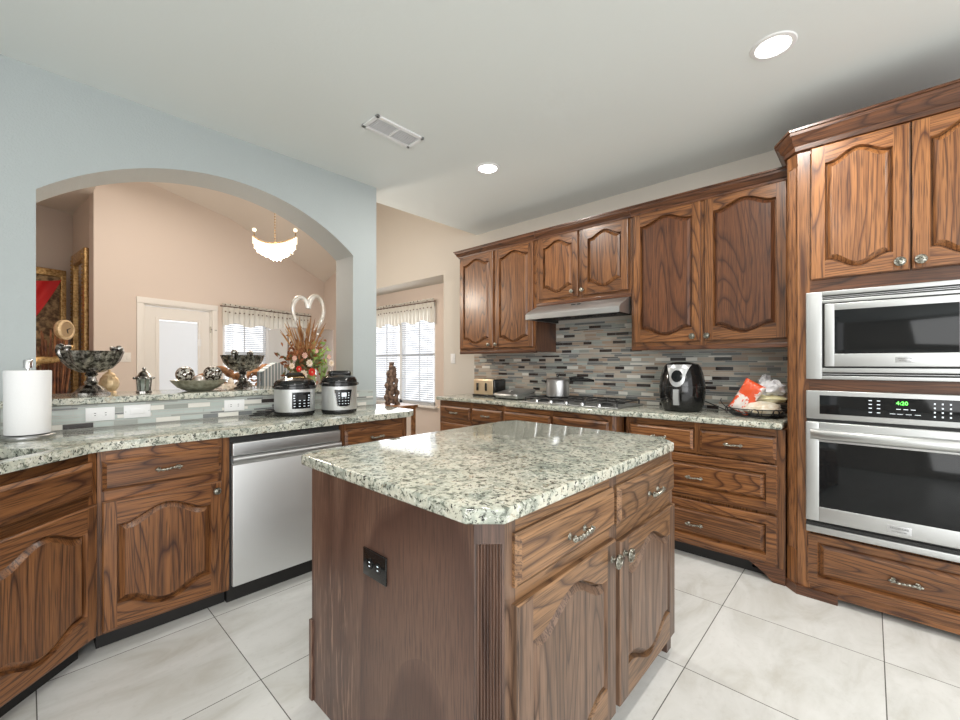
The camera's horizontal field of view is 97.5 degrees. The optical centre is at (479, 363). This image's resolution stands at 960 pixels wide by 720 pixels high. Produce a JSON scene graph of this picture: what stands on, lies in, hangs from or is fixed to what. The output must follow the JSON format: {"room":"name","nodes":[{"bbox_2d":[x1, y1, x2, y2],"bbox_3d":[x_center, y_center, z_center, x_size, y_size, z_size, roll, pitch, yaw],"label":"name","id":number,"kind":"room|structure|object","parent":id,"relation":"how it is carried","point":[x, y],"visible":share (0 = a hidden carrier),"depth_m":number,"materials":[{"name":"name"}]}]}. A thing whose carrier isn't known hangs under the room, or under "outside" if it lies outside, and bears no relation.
{"room":"kitchen","nodes":[
{"label":"kitchen","id":0,"kind":"room"},
{"bbox_2d":[36,198,88,392],"bbox_3d":[-4.425,-1.080,2.987,5.550,4.700,2.960,0,0,43],"label":"wall","id":1,"kind":"structure","parent":0,"point":[60,235],"depth_m":5.50,"materials":[{"name":"beige paint"}]},
{"bbox_2d":[36,266,65,369],"bbox_3d":[-5.540,-0.095,4.937,0.105,2.190,1.040,0,0,24],"label":"framed painting","id":2,"kind":"object","parent":1,"relation":"attached to","point":[50,283],"visible":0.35,"depth_m":5.26,"materials":[{"name":"gold metal"}]},
{"bbox_2d":[36,280,60,315],"bbox_3d":[-5.506,-0.485,4.933,0.040,1.150,0.900,0,0,24],"label":"drape","id":3,"kind":"object","parent":2,"relation":"hanging from","point":[48,292],"depth_m":5.25,"materials":[{"name":"red fabric"}]},
{"bbox_2d":[70,247,88,392],"bbox_3d":[-5.065,-0.420,5.310,0.740,1.980,0.061,0,0,37],"label":"gilt mirror","id":4,"kind":"object","parent":1,"relation":"attached to","point":[79,261],"visible":0.64,"depth_m":5.31,"materials":[{"name":"gold metal"}]},
{"bbox_2d":[76,263,80,389],"bbox_3d":[-5.057,-0.410,5.330,0.490,1.720,0.016,0,0,37],"label":"mirror glass","id":5,"kind":"object","parent":4,"relation":"attached to","point":[78,265],"depth_m":5.38,"materials":[{"name":"brown mirror"}]},
{"bbox_2d":[36,186,95,211],"bbox_3d":[-5.731,-2.060,4.189,2.100,0.060,2.745,0,0,43],"label":"ceiling","id":6,"kind":"structure","parent":0,"point":[69,201],"depth_m":5.23,"materials":[{"name":"beige paint"}]},
{"bbox_2d":[0,54,375,428],"bbox_3d":[-2.038,-0.100,1.895,1.110,2.740,4.061,0,0,20],"label":"wall","id":7,"kind":"structure","parent":0,"point":[59,134],"depth_m":2.37,"materials":[{"name":"grey paint"}]},
{"bbox_2d":[0,390,372,434],"bbox_3d":[-1.582,0.278,2.743,0.008,0.124,2.040,0,0,43],"label":"tile backsplash","id":8,"kind":"structure","parent":7,"relation":"attached to","point":[69,417],"depth_m":2.48,"materials":[{"name":"grey tile"}]},
{"bbox_2d":[85,407,114,421],"bbox_3d":[-2.029,0.270,2.248,0.009,0.072,0.118,0,0,43],"label":"outlet","id":9,"kind":"object","parent":8,"relation":"attached to","point":[100,413],"visible":1,"depth_m":2.25,"materials":[{"name":"white plastic"}]},
{"bbox_2d":[91,411,98,416],"bbox_3d":[-2.042,0.270,2.231,0.002,0.032,0.032,0,0,43],"label":"receptacle","id":10,"kind":"object","parent":9,"relation":"attached to","point":[93,413],"depth_m":2.23,"materials":[{"name":"white plastic"}]},
{"bbox_2d":[102,411,109,416],"bbox_3d":[-2.013,0.270,2.262,0.002,0.032,0.032,0,0,43],"label":"receptacle","id":11,"kind":"object","parent":9,"relation":"attached to","point":[104,413],"depth_m":2.26,"materials":[{"name":"white plastic"}]},
{"bbox_2d":[124,404,150,417],"bbox_3d":[-1.923,0.267,2.362,0.010,0.072,0.118,0,0,43],"label":"light switch","id":12,"kind":"object","parent":8,"relation":"attached to","point":[143,410],"visible":1,"depth_m":2.36,"materials":[{"name":"white plastic"}]},
{"bbox_2d":[224,399,243,411],"bbox_3d":[-1.589,0.270,2.723,0.009,0.072,0.118,0,0,43],"label":"outlet","id":13,"kind":"object","parent":8,"relation":"attached to","point":[229,405],"visible":1,"depth_m":2.72,"materials":[{"name":"white plastic"}]},
{"bbox_2d":[53,182,335,282],"bbox_3d":[-3.674,-2.368,4.568,5.000,2.124,6.300,0,0,43],"label":"ceiling","id":14,"kind":"structure","parent":0,"point":[309,254],"depth_m":6.54,"materials":[{"name":"beige paint"}]},
{"bbox_2d":[252,213,297,260],"bbox_3d":[-2.077,-2.113,4.260,0.447,2.124,0.127,0,0,-1],"label":"chandelier","id":15,"kind":"object","parent":14,"relation":"hanging from","point":[272,250],"visible":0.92,"depth_m":4.22,"materials":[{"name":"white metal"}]},
{"bbox_2d":[89,182,323,391],"bbox_3d":[-3.807,-1.080,6.593,0.120,4.700,3.560,0,0,28],"label":"wall","id":16,"kind":"structure","parent":0,"point":[146,239],"depth_m":5.65,"materials":[{"name":"beige paint"}]},
{"bbox_2d":[120,352,130,361],"bbox_3d":[-4.447,-0.080,5.240,0.010,0.118,0.165,0,0,28],"label":"light switch","id":17,"kind":"object","parent":16,"relation":"attached to","point":[126,357],"visible":0.5,"depth_m":5.27,"materials":[{"name":"white paint"}]},
{"bbox_2d":[136,296,217,390],"bbox_3d":[-4.192,0.205,5.835,0.146,2.130,1.016,0,0,28],"label":"door","id":18,"kind":"structure","parent":16,"relation":"in","point":[162,347],"depth_m":5.74,"materials":[{"name":"white paint"}]},
{"bbox_2d":[159,321,197,389],"bbox_3d":[-4.172,0.192,5.824,0.004,1.536,0.490,0,0,28],"label":"blind","id":19,"kind":"object","parent":18,"relation":"attached to","point":[178,341],"depth_m":5.78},
{"bbox_2d":[223,324,268,383],"bbox_3d":[-3.533,-0.140,7.003,0.160,1.380,1.620,0,0,28],"label":"window","id":20,"kind":"structure","parent":16,"relation":"in","point":[265,329],"depth_m":6.68,"materials":[{"name":"white plastic"}]},
{"bbox_2d":[220,303,310,328],"bbox_3d":[-3.465,-0.735,6.967,0.050,0.340,1.640,0,0,28],"label":"valance","id":21,"kind":"object","parent":20,"relation":"attached to","point":[247,316],"visible":0.92,"depth_m":6.79,"materials":[{"name":"beige fabric"}]},
{"bbox_2d":[268,327,332,383],"bbox_3d":[-2.479,0.400,5.840,0.721,1.740,0.610,0,0,43],"label":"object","id":22,"kind":"object","parent":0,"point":[275,337],"visible":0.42,"depth_m":5.70,"materials":[{"name":"white metal"}]},
{"bbox_2d":[0,0,959,234],"bbox_3d":[-0.280,-1.520,-0.081,6.300,0.100,7.500,0,0,43],"label":"ceiling","id":23,"kind":"structure","parent":0,"point":[576,103],"depth_m":2.12,"materials":[{"name":"white paint"}]},
{"bbox_2d":[361,114,423,147],"bbox_3d":[-0.545,-1.464,2.661,0.170,0.012,0.360,0,0,43],"label":"ceiling vent","id":24,"kind":"object","parent":23,"relation":"in","point":[378,124],"visible":1,"depth_m":2.65,"materials":[{"name":"white plastic"}]},
{"bbox_2d":[476,162,499,173],"bbox_3d":[0.059,-1.466,3.165,0.184,0.007,0.184,0,0,43],"label":"recessed light","id":25,"kind":"object","parent":23,"relation":"in","point":[484,168],"visible":1,"depth_m":3.16,"materials":[{"name":"white plastic"}]},
{"bbox_2d":[749,30,797,60],"bbox_3d":[1.357,-1.466,1.947,0.184,0.007,0.184,0,0,43],"label":"recessed light","id":26,"kind":"object","parent":23,"relation":"in","point":[776,44],"visible":1,"depth_m":1.94,"materials":[{"name":"white plastic"}]},
{"bbox_2d":[0,549,959,719],"bbox_3d":[-2.385,1.310,2.281,12.600,0.080,8.100,0,0,43],"label":"floor","id":27,"kind":"structure","parent":0,"point":[745,645],"depth_m":1.77,"materials":[{"name":"tile"}]},
{"bbox_2d":[0,453,96,717],"bbox_3d":[-1.861,0.826,1.299,0.554,0.888,1.020,0,0,-2],"label":"base cabinet","id":28,"kind":"object","parent":27,"relation":"on","point":[48,512],"visible":1,"depth_m":1.57,"materials":[{"name":"brown wood"}]},
{"bbox_2d":[0,404,412,474],"bbox_3d":[-1.567,0.359,2.136,1.136,0.038,3.086,0,0,27],"label":"countertop","id":29,"kind":"structure","parent":28,"relation":"on","point":[66,444],"depth_m":2.09,"materials":[{"name":"stone"}]},
{"bbox_2d":[0,359,55,441],"bbox_3d":[-2.050,0.161,1.907,0.180,0.359,0.180,0,0,43],"label":"paper towel holder","id":30,"kind":"object","parent":29,"relation":"on","point":[27,363],"visible":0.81,"depth_m":1.87,"materials":[{"name":"silver metal"}]},
{"bbox_2d":[2,370,51,435],"bbox_3d":[-2.050,0.173,1.907,0.153,0.285,0.153,0,0,43],"label":"paper towel roll","id":31,"kind":"object","parent":30,"relation":"on","point":[27,394],"visible":1,"depth_m":1.85,"materials":[{"name":"white paper"}]},
{"bbox_2d":[249,410,274,415],"bbox_3d":[-1.378,0.318,2.720,0.086,0.039,0.209,0,0,43],"label":"power cord","id":32,"kind":"object","parent":29,"relation":"on","point":[262,412],"visible":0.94,"depth_m":2.68,"materials":[{"name":"black plastic"}]},
{"bbox_2d":[272,373,316,416],"bbox_3d":[-1.234,0.201,2.802,0.268,0.279,0.267,0,0,-43],"label":"pressure cooker","id":33,"kind":"object","parent":29,"relation":"on","point":[294,394],"visible":1,"depth_m":2.70,"materials":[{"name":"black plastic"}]},
{"bbox_2d":[319,370,358,413],"bbox_3d":[-0.976,0.194,2.917,0.250,0.292,0.248,0,0,-33],"label":"pressure cooker","id":34,"kind":"object","parent":29,"relation":"on","point":[338,388],"visible":1,"depth_m":2.82,"materials":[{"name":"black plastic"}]},
{"bbox_2d":[384,362,399,404],"bbox_3d":[-1.048,0.240,5.010,0.194,0.521,0.100,0,0,-7],"label":"sculpture","id":35,"kind":"object","parent":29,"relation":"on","point":[391,386],"visible":1,"depth_m":4.99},
{"bbox_2d":[36,330,70,393],"bbox_3d":[-4.717,0.447,4.649,0.300,1.646,0.300,0,0,-17],"label":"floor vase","id":36,"kind":"object","parent":27,"relation":"on","point":[60,379],"visible":0.12,"depth_m":4.65,"materials":[{"name":"brown wood"}]},
{"bbox_2d":[36,320,74,367],"bbox_3d":[-4.638,0.403,4.287,0.598,1.734,0.481,0,0,-12],"label":"gilded statue","id":37,"kind":"object","parent":27,"relation":"on","point":[63,329],"visible":0.17,"depth_m":4.42,"materials":[{"name":"gold metal"}]},
{"bbox_2d":[53,320,74,339],"bbox_3d":[-4.410,-0.358,4.463,0.060,0.212,0.230,0,0,-10],"label":"clock","id":38,"kind":"object","parent":37,"relation":"on","point":[63,329],"depth_m":4.44,"materials":[{"name":"gold"}]},
{"bbox_2d":[93,437,228,648],"bbox_3d":[-1.673,0.826,2.183,0.628,0.888,0.511,0,0,43],"label":"base cabinet","id":39,"kind":"object","parent":27,"relation":"on","point":[163,510],"visible":0.99,"depth_m":1.97,"materials":[{"name":"brown wood"}]},
{"bbox_2d":[194,366,239,383],"bbox_3d":[-2.448,0.646,3.977,0.523,1.254,0.524,0,0,-32],"label":"dining chair","id":40,"kind":"object","parent":27,"relation":"on","point":[229,373],"visible":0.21,"depth_m":3.80,"materials":[{"name":"brown wood"}]},
{"bbox_2d":[246,364,267,385],"bbox_3d":[-2.463,0.636,4.667,0.524,1.274,0.523,0,0,43],"label":"dining chair","id":41,"kind":"object","parent":27,"relation":"on","point":[253,372],"visible":0.16,"depth_m":4.41,"materials":[{"name":"brown wood"}]},
{"bbox_2d":[257,363,288,385],"bbox_3d":[-1.751,0.630,3.889,0.462,1.280,0.400,0,0,18],"label":"slipcovered chair","id":42,"kind":"object","parent":27,"relation":"on","point":[266,376],"visible":0.09,"depth_m":3.88,"materials":[{"name":"grey fabric"}]},
{"bbox_2d":[224,425,341,602],"bbox_3d":[-1.290,0.827,2.604,0.606,0.886,0.619,0,0,43],"label":"dishwasher","id":43,"kind":"object","parent":27,"relation":"on","point":[270,489],"visible":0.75,"depth_m":2.33,"materials":[{"name":"silver metal"}]},
{"bbox_2d":[339,417,406,445],"bbox_3d":[-0.896,0.826,3.019,0.628,0.888,0.517,0,0,43],"label":"base cabinet","id":44,"kind":"object","parent":27,"relation":"on","point":[361,432],"visible":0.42,"depth_m":2.81,"materials":[{"name":"brown wood"}]},
{"bbox_2d":[377,403,417,434],"bbox_3d":[-1.051,0.880,5.013,0.440,0.780,0.440,0,0,43],"label":"side table","id":45,"kind":"object","parent":27,"relation":"on","point":[413,407],"visible":0.27,"depth_m":5.00,"materials":[{"name":"brown wood"}]},
{"bbox_2d":[440,400,502,430],"bbox_3d":[0.082,0.826,4.282,0.895,0.888,0.606,0,0,43],"label":"base cabinet","id":46,"kind":"object","parent":27,"relation":"on","point":[453,414],"visible":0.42,"depth_m":4.13,"materials":[{"name":"brown wood"}]},
{"bbox_2d":[309,451,674,719],"bbox_3d":[0.124,0.826,1.719,0.966,0.888,1.231,0,0,43],"label":"base cabinet","id":47,"kind":"object","parent":27,"relation":"on","point":[559,610],"visible":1,"depth_m":1.25,"materials":[{"name":"brown wood"}]},
{"bbox_2d":[363,546,386,586],"bbox_3d":[-0.326,0.625,1.298,0.125,0.085,0.009,0,0,43],"label":"outlet","id":48,"kind":"object","parent":47,"relation":"attached to","point":[374,564],"visible":1,"depth_m":1.29,"materials":[{"name":"black plastic"}]},
{"bbox_2d":[367,559,372,568],"bbox_3d":[-0.344,0.625,1.312,0.032,0.032,0.002,0,0,43],"label":"receptacle","id":49,"kind":"object","parent":48,"relation":"attached to","point":[369,561],"depth_m":1.31,"materials":[{"name":"black"}]},
{"bbox_2d":[375,563,380,573],"bbox_3d":[-0.311,0.625,1.281,0.032,0.032,0.002,0,0,43],"label":"receptacle","id":50,"kind":"object","parent":48,"relation":"attached to","point":[377,565],"depth_m":1.28,"materials":[{"name":"black"}]},
{"bbox_2d":[301,420,673,523],"bbox_3d":[0.105,0.359,1.747,0.978,0.038,1.315,0,0,43],"label":"countertop","id":51,"kind":"structure","parent":47,"relation":"on","point":[502,472],"depth_m":1.45,"materials":[{"name":"stone"}]},
{"bbox_2d":[503,406,625,432],"bbox_3d":[0.793,0.826,3.583,1.092,0.888,0.664,0,0,43],"label":"base cabinet","id":52,"kind":"object","parent":27,"relation":"on","point":[591,421],"visible":0.02,"depth_m":3.29,"materials":[{"name":"brown wood"}]},
{"bbox_2d":[436,393,786,429],"bbox_3d":[0.810,0.359,3.586,2.959,0.038,0.636,0,0,43],"label":"countertop","id":53,"kind":"structure","parent":52,"relation":"on","point":[710,416],"depth_m":2.98,"materials":[{"name":"stone"}]},
{"bbox_2d":[473,378,505,396],"bbox_3d":[0.093,0.247,4.408,0.310,0.186,0.200,0,0,43],"label":"toaster","id":54,"kind":"object","parent":53,"relation":"on","point":[485,387],"visible":0.84,"depth_m":4.33,"materials":[{"name":"metal"}]},
{"bbox_2d":[494,388,535,399],"bbox_3d":[0.324,0.292,4.059,0.339,0.096,0.310,0,0,-40],"label":"grill","id":55,"kind":"object","parent":53,"relation":"on","point":[512,393],"visible":0.92,"depth_m":3.99,"materials":[{"name":"silver metal"}]},
{"bbox_2d":[519,395,643,409],"bbox_3d":[0.846,0.316,3.580,0.910,0.047,0.490,0,0,43],"label":"gas cooktop","id":56,"kind":"object","parent":53,"relation":"in","point":[579,401],"visible":0.98,"depth_m":3.46,"materials":[{"name":"silver metal"}]},
{"bbox_2d":[541,374,593,396],"bbox_3d":[0.766,0.190,3.692,0.436,0.203,0.218,0,0,24],"label":"saucepan","id":57,"kind":"object","parent":56,"relation":"on","point":[557,386],"visible":1,"depth_m":3.65,"materials":[{"name":"silver metal"}]},
{"bbox_2d":[659,362,705,411],"bbox_3d":[1.459,0.163,3.038,0.305,0.353,0.305,0,0,-8],"label":"air fryer","id":58,"kind":"object","parent":53,"relation":"on","point":[682,386],"visible":1,"depth_m":2.92,"materials":[{"name":"black plastic"}]},
{"bbox_2d":[720,398,786,417],"bbox_3d":[1.769,0.283,2.722,0.356,0.108,0.340,0,0,43],"label":"wire basket","id":59,"kind":"object","parent":53,"relation":"on","point":[750,415],"visible":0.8,"depth_m":2.62,"materials":[{"name":"black"}]},
{"bbox_2d":[728,378,765,414],"bbox_3d":[1.721,0.218,2.714,0.077,0.256,0.220,0,0,-31],"label":"snack bag","id":60,"kind":"object","parent":59,"relation":"in","point":[750,391],"visible":0.88,"depth_m":2.69,"materials":[{"name":"plastic"}]},
{"bbox_2d":[742,401,782,416],"bbox_3d":[1.786,0.284,2.665,0.220,0.095,0.204,0,0,43],"label":"bread bag","id":61,"kind":"object","parent":59,"relation":"in","point":[758,405],"visible":0.73,"depth_m":2.60,"materials":[{"name":"beige plastic"}]},
{"bbox_2d":[757,395,786,402],"bbox_3d":[1.855,0.225,2.697,0.187,0.060,0.145,0,0,43],"label":"bag","id":62,"kind":"object","parent":61,"relation":"on","point":[770,398],"visible":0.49,"depth_m":2.64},
{"bbox_2d":[760,379,785,395],"bbox_3d":[1.872,0.163,2.700,0.154,0.126,0.163,0,0,24],"label":"plastic bag","id":63,"kind":"object","parent":62,"relation":"on","point":[774,387],"visible":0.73,"depth_m":2.65,"materials":[{"name":"white plastic"}]},
{"bbox_2d":[758,374,771,383],"bbox_3d":[1.890,0.129,2.788,0.086,0.124,0.084,0,0,8],"label":"bag","id":64,"kind":"object","parent":63,"relation":"on","point":[765,377],"visible":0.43,"depth_m":2.77,"materials":[{"name":"white plastic"}]},
{"bbox_2d":[626,417,786,585],"bbox_3d":[1.569,0.826,2.901,0.935,0.888,0.608,0,0,43],"label":"base cabinet","id":65,"kind":"object","parent":27,"relation":"on","point":[729,492],"visible":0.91,"depth_m":2.58,"materials":[{"name":"brown wood"}]},
{"bbox_2d":[774,79,959,634],"bbox_3d":[2.222,-0.001,2.257,1.013,2.542,0.667,0,0,43],"label":"tall cabinet","id":66,"kind":"object","parent":27,"relation":"on","point":[873,192],"visible":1,"depth_m":2.11,"materials":[{"name":"brown wood"}]},
{"bbox_2d":[806,390,959,562],"bbox_3d":[2.040,0.524,2.007,0.772,0.761,0.082,0,0,43],"label":"wall oven","id":67,"kind":"object","parent":66,"relation":"on","point":[883,469],"visible":1,"depth_m":2.06,"materials":[{"name":"silver metal"}]},
{"bbox_2d":[806,279,959,381],"bbox_3d":[2.055,-0.149,2.023,0.772,0.465,0.038,0,0,43],"label":"microwave","id":68,"kind":"object","parent":66,"relation":"attached to","point":[904,332],"visible":1,"depth_m":2.07,"materials":[{"name":"silver metal"}]},
{"bbox_2d":[324,150,786,435],"bbox_3d":[0.605,-1.080,4.548,11.300,4.700,0.490,0,0,43],"label":"wall","id":69,"kind":"structure","parent":0,"point":[416,260],"depth_m":5.18,"materials":[{"name":"beige paint"}]},
{"bbox_2d":[376,298,435,327],"bbox_3d":[-1.269,-0.735,6.365,1.780,0.340,0.051,0,0,43],"label":"valance","id":70,"kind":"object","parent":69,"relation":"attached to","point":[412,312],"visible":0.74,"depth_m":6.20,"materials":[{"name":"beige fabric"}]},
{"bbox_2d":[376,303,437,408],"bbox_3d":[-1.217,-0.115,6.422,1.760,1.470,0.160,0,0,43],"label":"window","id":71,"kind":"structure","parent":69,"relation":"in","point":[402,355],"depth_m":6.28,"materials":[{"name":"white plastic"}]},
{"bbox_2d":[376,324,398,397],"bbox_3d":[-1.523,-0.131,6.695,0.740,1.358,0.036,0,0,43],"label":"blind","id":72,"kind":"object","parent":71,"relation":"attached to","point":[384,378],"depth_m":6.71,"materials":[{"name":"white plastic"}]},
{"bbox_2d":[401,321,433,402],"bbox_3d":[-0.922,-0.131,6.137,0.740,1.358,0.036,0,0,43],"label":"blind","id":73,"kind":"object","parent":71,"relation":"attached to","point":[403,382],"depth_m":6.15,"materials":[{"name":"white plastic"}]},
{"bbox_2d":[451,354,454,363],"bbox_3d":[-0.328,-0.060,5.071,0.075,0.118,0.010,0,0,43],"label":"light switch","id":74,"kind":"object","parent":69,"relation":"attached to","point":[452,355],"visible":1,"depth_m":5.07,"materials":[{"name":"white plastic"}]},
{"bbox_2d":[453,232,555,353],"bbox_3d":[0.226,-0.648,4.304,1.049,1.097,0.380,0,0,43],"label":"upper cabinet","id":75,"kind":"object","parent":69,"relation":"attached to","point":[498,279],"visible":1,"depth_m":4.11,"materials":[{"name":"brown wood"}]},
{"bbox_2d":[533,207,631,306],"bbox_3d":[0.936,-0.858,3.645,0.886,0.679,0.380,0,0,43],"label":"upper cabinet","id":76,"kind":"object","parent":69,"relation":"attached to","point":[589,258],"visible":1,"depth_m":3.49,"materials":[{"name":"brown wood"}]},
{"bbox_2d":[525,297,631,323],"bbox_3d":[0.890,-0.450,3.596,0.862,0.130,0.513,0,0,43],"label":"range hood","id":77,"kind":"object","parent":76,"relation":"attached to","point":[616,306],"visible":1,"depth_m":3.43,"materials":[{"name":"silver metal"}]},
{"bbox_2d":[556,318,647,352],"bbox_3d":[1.063,-0.243,3.782,0.886,0.284,0.008,0,0,43],"label":"tile backsplash","id":78,"kind":"structure","parent":69,"relation":"attached to","point":[615,335],"depth_m":3.80,"materials":[{"name":"grey tile"}]},
{"bbox_2d":[474,349,786,413],"bbox_3d":[1.023,0.120,3.819,2.965,0.440,0.008,0,0,43],"label":"tile backsplash","id":79,"kind":"structure","parent":69,"relation":"attached to","point":[629,375],"depth_m":3.56,"materials":[{"name":"grey tile"}]},
{"bbox_2d":[629,166,786,350],"bbox_3d":[1.629,-0.648,3.002,1.000,1.097,0.380,0,0,43],"label":"upper cabinet","id":80,"kind":"object","parent":69,"relation":"attached to","point":[709,263],"visible":0.96,"depth_m":2.84,"materials":[{"name":"brown wood"}]},
{"bbox_3d":[-1.820,0.742,2.920,0.040,1.056,1.723,0,0,43],"label":"wall","id":81,"kind":"structure","parent":0,"visible":0},
{"bbox_2d":[0,384,320,408],"bbox_3d":[-1.829,0.195,2.822,0.520,0.034,1.890,0,0,43],"label":"bar","id":82,"kind":"object","parent":81,"relation":"on","point":[174,394],"visible":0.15,"depth_m":2.47,"materials":[{"name":"stone"}]},
{"bbox_2d":[55,343,123,395],"bbox_3d":[-2.226,0.034,2.409,0.288,0.287,0.299,0,0,43],"label":"pedestal bowl","id":83,"kind":"object","parent":82,"relation":"on","point":[91,363],"visible":1,"depth_m":2.35,"materials":[{"name":"black stone"}]},
{"bbox_2d":[58,350,123,372],"bbox_3d":[-2.226,-0.009,2.409,0.288,0.126,0.295,0,0,43],"label":"basin","id":84,"kind":"object","parent":83,"relation":"in","point":[83,361],"depth_m":2.33,"materials":[{"name":"black stone"}]},
{"bbox_2d":[98,369,119,392],"bbox_3d":[-2.280,0.106,2.586,0.097,0.144,0.101,0,0,43],"label":"jar","id":85,"kind":"object","parent":82,"relation":"on","point":[108,380],"visible":0.84,"depth_m":2.56,"materials":[{"name":"gold metal"}]},
{"bbox_2d":[133,367,154,392],"bbox_3d":[-2.070,0.099,2.592,0.104,0.158,0.104,0,0,-25],"label":"glass lantern","id":86,"kind":"object","parent":82,"relation":"on","point":[144,378],"visible":1,"depth_m":2.57,"materials":[{"name":"silver metal"}]},
{"bbox_2d":[170,379,226,390],"bbox_3d":[-1.855,0.142,2.779,0.316,0.071,0.316,0,0,43],"label":"shallow bowl","id":87,"kind":"object","parent":82,"relation":"on","point":[202,385],"visible":0.91,"depth_m":2.68,"materials":[{"name":"ceramic"}]},
{"bbox_2d":[175,366,194,380],"bbox_3d":[-1.908,0.071,2.721,0.106,0.106,0.106,0,0,43],"label":"decorative sphere","id":88,"kind":"object","parent":87,"relation":"in","point":[184,373],"visible":0.83,"depth_m":2.69,"materials":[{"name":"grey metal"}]},
{"bbox_2d":[194,375,205,380],"bbox_3d":[-1.841,0.109,2.765,0.066,0.066,0.066,0,0,43],"label":"decorative sphere","id":89,"kind":"object","parent":87,"relation":"in","point":[199,377],"visible":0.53,"depth_m":2.74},
{"bbox_2d":[203,366,221,379],"bbox_3d":[-1.802,0.068,2.836,0.110,0.110,0.110,0,0,43],"label":"decorative sphere","id":90,"kind":"object","parent":87,"relation":"in","point":[210,372],"visible":0.8,"depth_m":2.80,"materials":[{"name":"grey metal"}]},
{"bbox_2d":[220,378,236,389],"bbox_3d":[-1.692,0.140,2.830,0.061,0.088,0.095,0,0,43],"label":"figurine","id":91,"kind":"object","parent":82,"relation":"on","point":[230,385],"visible":0.95,"depth_m":2.82,"materials":[{"name":"beige ceramic"}]},
{"bbox_2d":[220,350,264,388],"bbox_3d":[-1.702,0.041,3.018,0.275,0.274,0.286,0,0,14],"label":"pedestal bowl","id":92,"kind":"object","parent":82,"relation":"on","point":[242,364],"visible":0.97,"depth_m":2.95,"materials":[{"name":"black stone"}]},
{"bbox_2d":[220,355,264,371],"bbox_3d":[-1.702,0.000,3.018,0.275,0.120,0.281,0,0,14],"label":"basin","id":93,"kind":"object","parent":92,"relation":"in","point":[238,363],"depth_m":2.93,"materials":[{"name":"black stone"}]},
{"bbox_2d":[274,317,333,384],"bbox_3d":[-1.359,-0.094,3.280,0.245,0.566,0.444,0,0,43],"label":"flower arrangement","id":94,"kind":"object","parent":82,"relation":"on","point":[306,357],"visible":0.94,"depth_m":3.25,"materials":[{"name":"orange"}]},
{"bbox_2d":[290,294,324,369],"bbox_3d":[-1.433,-0.206,3.513,0.100,0.768,0.294,0,0,43],"label":"heart sculpture","id":95,"kind":"object","parent":82,"relation":"on","point":[308,302],"visible":0.59,"depth_m":3.50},
{"bbox_2d":[318,364,327,379],"bbox_3d":[-1.295,0.083,3.459,0.061,0.190,0.095,0,0,43],"label":"leaves","id":96,"kind":"object","parent":82,"relation":"on","point":[321,373],"visible":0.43,"depth_m":3.47,"materials":[{"name":"green plant"}]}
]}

